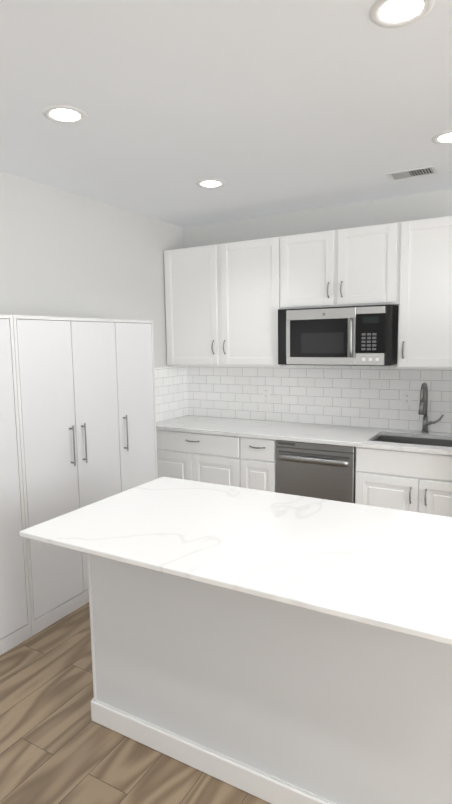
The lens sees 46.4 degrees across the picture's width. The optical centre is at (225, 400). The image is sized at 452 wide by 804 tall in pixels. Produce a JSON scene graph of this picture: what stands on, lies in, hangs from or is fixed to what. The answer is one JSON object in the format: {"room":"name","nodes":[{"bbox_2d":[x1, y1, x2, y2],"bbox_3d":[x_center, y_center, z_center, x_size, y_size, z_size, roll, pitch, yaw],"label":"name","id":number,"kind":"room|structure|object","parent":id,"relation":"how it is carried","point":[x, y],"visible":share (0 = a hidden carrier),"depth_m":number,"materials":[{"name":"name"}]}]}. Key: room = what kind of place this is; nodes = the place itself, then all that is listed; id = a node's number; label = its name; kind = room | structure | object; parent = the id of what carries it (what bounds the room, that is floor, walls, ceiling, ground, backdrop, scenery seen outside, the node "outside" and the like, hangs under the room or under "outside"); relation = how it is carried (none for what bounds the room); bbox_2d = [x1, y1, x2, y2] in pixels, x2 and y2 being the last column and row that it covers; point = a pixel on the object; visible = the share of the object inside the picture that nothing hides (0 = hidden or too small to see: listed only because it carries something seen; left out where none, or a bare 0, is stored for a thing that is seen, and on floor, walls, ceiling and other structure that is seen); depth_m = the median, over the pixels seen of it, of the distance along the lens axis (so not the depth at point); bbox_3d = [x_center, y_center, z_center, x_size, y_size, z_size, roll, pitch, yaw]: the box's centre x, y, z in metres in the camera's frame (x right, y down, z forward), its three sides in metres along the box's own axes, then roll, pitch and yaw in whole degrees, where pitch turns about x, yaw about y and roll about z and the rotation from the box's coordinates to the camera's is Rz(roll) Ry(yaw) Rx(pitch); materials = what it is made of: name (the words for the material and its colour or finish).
{"room":"kitchen","nodes":[
{"label":"kitchen","id":0,"kind":"room"},
{"bbox_2d":[0,171,182,367],"bbox_3d":[-2.218,0.084,1.954,0.120,2.632,7.440,3,7,30],"label":"wall","id":1,"kind":"structure","parent":0,"point":[63,253],"depth_m":3.78,"materials":[{"name":"paint"}]},
{"bbox_2d":[154,366,187,422],"bbox_3d":[-0.534,-0.061,4.766,0.006,0.486,0.652,3,7,30],"label":"backsplash","id":2,"kind":"structure","parent":1,"relation":"attached to","point":[170,392],"depth_m":4.81,"materials":[{"name":"tile"}]},
{"bbox_2d":[0,602,270,803],"bbox_3d":[0.719,1.585,0.446,6.840,0.100,7.440,3,7,30],"label":"floor","id":3,"kind":"structure","parent":0,"point":[58,745],"depth_m":2.08,"materials":[{"name":"brown wood"}]},
{"bbox_2d":[0,315,31,654],"bbox_3d":[-1.577,0.476,2.405,0.571,1.732,1.154,3,7,30],"label":"pantry cabinet","id":4,"kind":"object","parent":3,"relation":"on","point":[15,622],"visible":1,"depth_m":2.72,"materials":[{"name":"white wood"}]},
{"bbox_2d":[13,315,157,635],"bbox_3d":[-1.003,0.354,3.402,0.571,1.732,1.156,3,7,30],"label":"pantry cabinet","id":5,"kind":"object","parent":3,"relation":"on","point":[86,405],"visible":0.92,"depth_m":3.09,"materials":[{"name":"white wood"}]},
{"bbox_2d":[156,429,247,487],"bbox_3d":[-0.101,0.648,4.614,0.954,0.846,0.618,3,7,30],"label":"base cabinet","id":6,"kind":"object","parent":3,"relation":"on","point":[208,458],"depth_m":4.28,"materials":[{"name":"white wood"}]},
{"bbox_2d":[156,415,451,454],"bbox_3d":[0.629,0.350,4.145,2.660,0.236,0.641,3,7,30],"label":"countertop","id":7,"kind":"structure","parent":6,"relation":"on","point":[409,441],"depth_m":4.02,"materials":[{"name":"stone"}]},
{"bbox_2d":[418,382,443,432],"bbox_3d":[1.487,0.061,3.820,0.158,0.384,0.225,3,7,30],"label":"faucet","id":8,"kind":"object","parent":7,"relation":"on","point":[423,407],"visible":1,"depth_m":3.90,"materials":[{"name":"silver metal"}]},
{"bbox_2d":[248,437,275,491],"bbox_3d":[0.367,0.671,4.347,0.368,0.846,0.618,3,7,30],"label":"base cabinet","id":9,"kind":"object","parent":3,"relation":"on","point":[261,452],"depth_m":4.02,"materials":[{"name":"white wood"}]},
{"bbox_2d":[87,557,451,803],"bbox_3d":[0.254,0.930,2.059,1.558,0.853,0.623,3,7,30],"label":"kitchen island","id":10,"kind":"object","parent":3,"relation":"on","point":[275,647],"depth_m":1.79,"materials":[{"name":"white paint"}]},
{"bbox_2d":[19,477,451,648],"bbox_3d":[0.169,0.497,1.991,1.688,0.022,0.917,3,7,30],"label":"island countertop","id":11,"kind":"structure","parent":10,"relation":"on","point":[389,570],"depth_m":1.83,"materials":[{"name":"white stone"}]},
{"bbox_2d":[276,440,355,503],"bbox_3d":[0.771,0.697,4.076,0.591,0.842,0.650,3,7,30],"label":"dishwasher","id":12,"kind":"object","parent":3,"relation":"on","point":[320,471],"visible":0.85,"depth_m":3.79,"materials":[{"name":"grey metal"}]},
{"bbox_2d":[0,0,451,227],"bbox_3d":[0.677,-1.129,0.137,6.840,0.100,7.440,3,7,30],"label":"ceiling","id":13,"kind":"structure","parent":0,"point":[259,108],"depth_m":2.33,"materials":[{"name":"paint"}]},
{"bbox_2d":[42,105,86,123],"bbox_3d":[-0.741,-1.314,2.427,0.198,0.006,0.198,3,7,30],"label":"recessed light","id":14,"kind":"object","parent":13,"relation":"in","point":[63,114],"visible":1,"depth_m":2.42,"materials":[{"name":"white"}]},
{"bbox_2d":[196,179,225,187],"bbox_3d":[-0.102,-1.448,3.524,0.198,0.006,0.198,3,7,30],"label":"recessed light","id":15,"kind":"object","parent":13,"relation":"in","point":[210,183],"visible":1,"depth_m":3.52,"materials":[{"name":"white"}]},
{"bbox_2d":[369,0,434,27],"bbox_3d":[0.561,-1.250,1.684,0.198,0.006,0.198,3,7,30],"label":"recessed light","id":16,"kind":"object","parent":13,"relation":"in","point":[392,13],"visible":1,"depth_m":1.70,"materials":[{"name":"white"}]},
{"bbox_2d":[386,166,437,180],"bbox_3d":[1.190,-1.452,3.371,0.292,0.005,0.174,3,7,30],"label":"ceiling vent","id":17,"kind":"object","parent":13,"relation":"in","point":[413,173],"visible":1,"depth_m":3.37,"materials":[{"name":"white metal"}]},
{"bbox_2d":[431,130,451,144],"bbox_3d":[1.186,-1.383,2.770,0.198,0.006,0.198,3,7,30],"label":"recessed light","id":18,"kind":"object","parent":13,"relation":"in","point":[443,138],"visible":1,"depth_m":2.78,"materials":[{"name":"white"}]},
{"bbox_2d":[183,189,451,365],"bbox_3d":[2.568,-0.156,3.415,6.720,2.632,0.120,3,7,30],"label":"wall","id":19,"kind":"structure","parent":0,"point":[432,204],"depth_m":4.21,"materials":[{"name":"paint"}]},
{"bbox_2d":[164,236,287,366],"bbox_3d":[0.044,-0.807,4.522,1.180,1.010,0.328,3,7,30],"label":"upper cabinet","id":20,"kind":"object","parent":19,"relation":"attached to","point":[224,302],"depth_m":4.36,"materials":[{"name":"white wood"}]},
{"bbox_2d":[186,365,451,432],"bbox_3d":[0.798,-0.043,4.375,2.694,0.496,0.006,3,7,30],"label":"backsplash","id":21,"kind":"structure","parent":19,"relation":"attached to","point":[363,396],"depth_m":4.36,"materials":[{"name":"tile"}]},
{"bbox_2d":[263,386,269,399],"bbox_3d":[0.353,-0.066,4.621,0.070,0.114,0.007,3,7,30],"label":"electrical outlet plate","id":22,"kind":"object","parent":21,"relation":"attached to","point":[266,392],"visible":1,"depth_m":4.62,"materials":[{"name":"white plastic"}]},
{"bbox_2d":[402,391,411,405],"bbox_3d":[1.385,-0.017,4.032,0.070,0.114,0.007,3,7,30],"label":"electrical outlet plate","id":23,"kind":"object","parent":21,"relation":"attached to","point":[406,398],"visible":1,"depth_m":4.03,"materials":[{"name":"white plastic"}]},
{"bbox_2d":[288,220,411,367],"bbox_3d":[0.892,-0.766,4.038,1.037,1.010,0.328,3,7,30],"label":"upper cabinet","id":24,"kind":"object","parent":19,"relation":"attached to","point":[372,264],"depth_m":3.80,"materials":[{"name":"white wood"}]},
{"bbox_2d":[278,304,398,365],"bbox_3d":[0.852,-0.489,4.017,0.866,0.430,0.459,3,7,30],"label":"microwave","id":25,"kind":"object","parent":24,"relation":"attached to","point":[365,335],"visible":0.98,"depth_m":3.83,"materials":[{"name":"silver plastic"}]},
{"bbox_2d":[408,216,451,368],"bbox_3d":[1.470,-0.737,3.708,0.589,1.010,0.328,3,7,30],"label":"upper cabinet","id":26,"kind":"object","parent":19,"relation":"attached to","point":[430,314],"depth_m":3.57,"materials":[{"name":"white wood"}]}
]}

